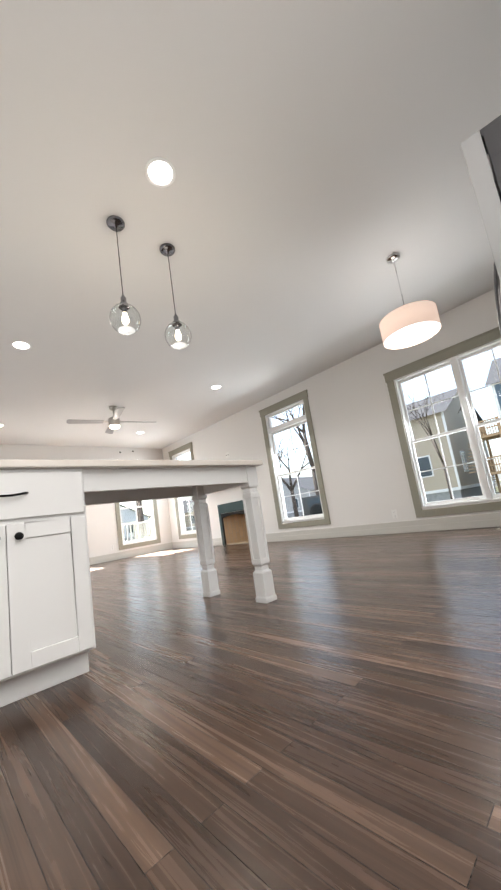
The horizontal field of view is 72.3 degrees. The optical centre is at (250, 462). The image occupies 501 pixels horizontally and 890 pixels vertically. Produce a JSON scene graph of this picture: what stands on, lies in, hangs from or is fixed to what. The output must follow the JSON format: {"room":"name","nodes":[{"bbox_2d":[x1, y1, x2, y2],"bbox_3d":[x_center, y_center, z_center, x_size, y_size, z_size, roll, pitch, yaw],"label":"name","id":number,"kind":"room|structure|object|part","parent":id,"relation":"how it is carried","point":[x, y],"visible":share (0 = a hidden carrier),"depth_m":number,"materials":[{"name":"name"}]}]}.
{"room":"kitchen","nodes":[
{"label":"kitchen","id":0,"kind":"room"},
{"bbox_2d":[0,444,172,557],"bbox_3d":[-4.859,0.982,6.971,7.060,2.735,0.160,0,-12,-44],"label":"wall","id":1,"kind":"structure","parent":0,"point":[102,532],"depth_m":8.07,"materials":[{"name":"white paint"}]},
{"bbox_2d":[89,542,172,564],"bbox_3d":[-3.891,2.221,7.404,5.075,0.163,0.020,0,-12,-44],"label":"baseboard","id":2,"kind":"structure","parent":1,"relation":"attached to","point":[130,553],"depth_m":8.31,"materials":[{"name":"grey wood"}]},
{"bbox_2d":[115,500,160,549],"bbox_3d":[-2.925,1.133,8.755,1.140,1.996,0.186,0,-12,-44],"label":"window","id":3,"kind":"structure","parent":1,"relation":"in","point":[119,531],"depth_m":8.66,"materials":[{"name":"beige wood"}]},
{"bbox_3d":[-2.931,1.153,8.761,0.910,1.772,0.162,0,-12,-44],"label":"far window sash","id":4,"kind":"part","parent":3,"relation":"part of","materials":[{"name":"clear glass"}]},
{"bbox_2d":[0,527,500,889],"bbox_3d":[-0.783,1.192,2.858,7.220,0.120,11.390,0,-12,-44],"label":"floor","id":5,"kind":"structure","parent":0,"point":[329,718],"depth_m":0.91,"materials":[{"name":"brown wood"}]},
{"bbox_2d":[0,467,95,707],"bbox_3d":[-1.119,0.520,1.498,0.608,0.881,0.615,0,-12,-44],"label":"base cabinet","id":6,"kind":"object","parent":5,"relation":"on","point":[47,634],"depth_m":1.38,"materials":[{"name":"wood"}]},
{"bbox_3d":[-0.932,0.207,1.309,0.158,0.189,0.038,0,-12,-44],"label":"handle","id":7,"kind":"part","parent":6,"relation":"part of","materials":[{"name":"black metal"}]},
{"bbox_2d":[0,459,262,494],"bbox_3d":[-1.581,0.106,1.393,3.718,0.032,0.970,0,-12,-44],"label":"countertop","id":8,"kind":"structure","parent":6,"relation":"on","point":[104,475],"depth_m":1.79,"materials":[{"name":"white stone"}]},
{"bbox_3d":[-0.364,0.593,2.710,0.100,0.882,0.100,0,-12,-44],"label":"leg","id":9,"kind":"part","parent":8,"relation":"part of","materials":[{"name":"white wood"}]},
{"bbox_3d":[0.039,0.467,2.291,0.100,0.882,0.100,0,-12,-44],"label":"leg","id":10,"kind":"part","parent":8,"relation":"part of","materials":[{"name":"white wood"}]},
{"bbox_2d":[461,115,500,334],"bbox_3d":[1.490,-0.388,1.201,0.921,1.795,0.902,-16,-12,42],"label":"cabinet","id":11,"kind":"object","parent":5,"relation":"on","point":[479,146],"visible":1,"depth_m":1.21,"materials":[{"name":"white wood"}]},
{"bbox_3d":[1.268,-0.468,1.623,0.077,1.060,0.103,-16,-12,42],"label":"handle","id":12,"kind":"part","parent":11,"relation":"part of","materials":[{"name":"silver metal"}]},
{"bbox_2d":[0,0,500,448],"bbox_3d":[-1.206,-1.599,3.288,7.220,0.120,11.390,0,-12,-44],"label":"ceiling","id":13,"kind":"structure","parent":0,"point":[311,151],"depth_m":2.36,"materials":[{"name":"white paint"}]},
{"bbox_2d":[11,341,30,349],"bbox_3d":[-2.496,-1.285,3.734,0.188,0.038,0.188,0,-12,-44],"label":"recessed light","id":14,"kind":"object","parent":13,"relation":"in","point":[21,345],"visible":0.98,"depth_m":3.73,"materials":[{"name":"white paint"}]},
{"bbox_2d":[67,406,155,433],"bbox_3d":[-2.344,-0.766,5.884,1.075,0.389,1.075,-11,-9,14],"label":"ceiling fan","id":15,"kind":"object","parent":13,"relation":"hanging from","point":[114,421],"visible":1,"depth_m":5.78,"materials":[{"name":"silver metal"}]},
{"bbox_3d":[-2.348,-0.790,5.887,0.373,0.340,0.373,0,-12,-44],"label":"motor","id":16,"kind":"part","parent":15,"relation":"part of","materials":[{"name":"silver metal"}]},
{"bbox_3d":[-2.319,-0.600,5.858,0.176,0.050,0.176,0,-12,-44],"label":"lamp shade","id":17,"kind":"part","parent":15,"relation":"part of","materials":[{"name":"white glass"}]},
{"bbox_2d":[106,215,140,334],"bbox_3d":[-0.897,-1.289,2.378,0.203,0.851,0.203,0,-12,-44],"label":"globe pendant light","id":18,"kind":"object","parent":13,"relation":"hanging from","point":[124,317],"visible":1,"depth_m":2.28,"materials":[{"name":"clear glass"}]},
{"bbox_3d":[-0.915,-1.409,2.396,0.006,0.526,0.006,0,-12,-44],"label":"cord","id":19,"kind":"part","parent":18,"relation":"part of","materials":[{"name":"black plastic"}]},
{"bbox_3d":[-0.849,-0.969,2.328,0.203,0.197,0.203,0,-12,-44],"label":"lamp shade","id":20,"kind":"part","parent":18,"relation":"part of","materials":[{"name":"clear glass"}]},
{"bbox_2d":[145,157,175,187],"bbox_3d":[-0.565,-1.822,2.147,0.188,0.038,0.188,0,-12,-44],"label":"recessed light","id":21,"kind":"object","parent":13,"relation":"in","point":[160,172],"visible":1,"depth_m":2.14,"materials":[{"name":"white paint"}]},
{"bbox_2d":[159,243,191,349],"bbox_3d":[-0.602,-1.288,2.676,0.203,0.851,0.203,0,-12,-44],"label":"globe pendant light","id":22,"kind":"object","parent":13,"relation":"hanging from","point":[178,335],"visible":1,"depth_m":2.58,"materials":[{"name":"clear glass"}]},
{"bbox_3d":[-0.620,-1.408,2.695,0.006,0.526,0.006,0,-12,-44],"label":"cord","id":23,"kind":"part","parent":22,"relation":"part of","materials":[{"name":"black plastic"}]},
{"bbox_3d":[-0.553,-0.968,2.627,0.203,0.197,0.203,0,-12,-44],"label":"lamp shade","id":24,"kind":"part","parent":22,"relation":"part of","materials":[{"name":"clear glass"}]},
{"bbox_2d":[211,385,221,389],"bbox_3d":[-0.576,-1.268,5.734,0.188,0.038,0.188,0,-12,-44],"label":"recessed light","id":25,"kind":"object","parent":13,"relation":"in","point":[214,387],"visible":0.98,"depth_m":5.72,"materials":[{"name":"white paint"}]},
{"bbox_2d":[379,252,440,348],"bbox_3d":[1.404,-1.528,3.174,0.483,0.826,0.483,0,-12,-44],"label":"drum pendant light","id":26,"kind":"object","parent":13,"relation":"hanging from","point":[410,324],"visible":1,"depth_m":3.00,"materials":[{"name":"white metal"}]},
{"bbox_3d":[1.448,-1.238,3.129,0.483,0.190,0.483,0,-12,-44],"label":"lamp shade","id":27,"kind":"part","parent":26,"relation":"part of","materials":[{"name":"beige fabric"}]},
{"bbox_3d":[1.461,-1.151,3.116,0.472,0.004,0.472,0,-12,-44],"label":"diffuser panel","id":28,"kind":"part","parent":26,"relation":"part of","materials":[{"name":"white plastic"}]},
{"bbox_2d":[162,286,500,541],"bbox_3d":[1.547,-0.212,5.523,0.160,2.735,11.390,0,-12,-44],"label":"wall","id":29,"kind":"structure","parent":0,"point":[363,471],"depth_m":5.37,"materials":[{"name":"white paint"}]},
{"bbox_2d":[168,442,196,538],"bbox_3d":[-1.608,0.749,8.766,0.186,2.331,1.120,0,-12,-44],"label":"window","id":30,"kind":"structure","parent":29,"relation":"in","point":[174,454],"depth_m":8.90,"materials":[{"name":"beige"}]},
{"bbox_2d":[172,538,222,547],"bbox_3d":[-1.341,1.987,8.398,0.023,0.163,2.118,0,-12,-44],"label":"baseboard","id":31,"kind":"structure","parent":29,"relation":"attached to","point":[216,541],"depth_m":8.54,"materials":[{"name":"grey wood"}]},
{"bbox_2d":[217,500,248,544],"bbox_3d":[-0.166,1.293,7.485,0.470,0.892,1.054,0,-12,-44],"label":"fireplace","id":32,"kind":"object","parent":29,"relation":"attached to","point":[233,527],"visible":0.71,"depth_m":7.64,"materials":[{"name":"brown wood"}]},
{"bbox_2d":[259,390,330,528],"bbox_3d":[0.802,-0.002,6.263,0.186,2.331,1.190,0,-12,-44],"label":"window","id":33,"kind":"structure","parent":29,"relation":"in","point":[273,410],"depth_m":6.30,"materials":[{"name":"beige wood"}]},
{"bbox_2d":[266,512,500,541],"bbox_3d":[2.759,0.710,4.140,0.023,0.163,7.868,0,-12,-44],"label":"baseboard","id":34,"kind":"structure","parent":29,"relation":"attached to","point":[467,522],"depth_m":4.83,"materials":[{"name":"grey wood"}]},
{"bbox_2d":[391,510,397,517],"bbox_3d":[2.049,0.734,4.883,0.008,0.116,0.072,0,-12,-44],"label":"electrical outlet","id":35,"kind":"object","parent":29,"relation":"attached to","point":[394,513],"visible":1,"depth_m":4.88,"materials":[{"name":"white plastic"}]},
{"bbox_2d":[383,327,500,517],"bbox_3d":[2.741,-0.447,4.250,0.186,2.081,1.780,0,-12,-44],"label":"double window","id":36,"kind":"structure","parent":29,"relation":"in","point":[489,499],"depth_m":4.38,"materials":[{"name":"beige wood"}]},
{"bbox_3d":[0.489,5.612,27.563,280.000,0.200,280.000,0,-12,-44],"label":"lawn","id":37,"kind":"structure","parent":0,"visible":0},
{"bbox_2d":[120,358,500,540],"bbox_3d":[-7.785,1.130,30.367,76.700,11.886,81.425,0,-12,-44],"label":"scenery","id":38,"kind":"structure","parent":37,"relation":"on","point":[465,482],"depth_m":25.12,"materials":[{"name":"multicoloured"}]}
]}

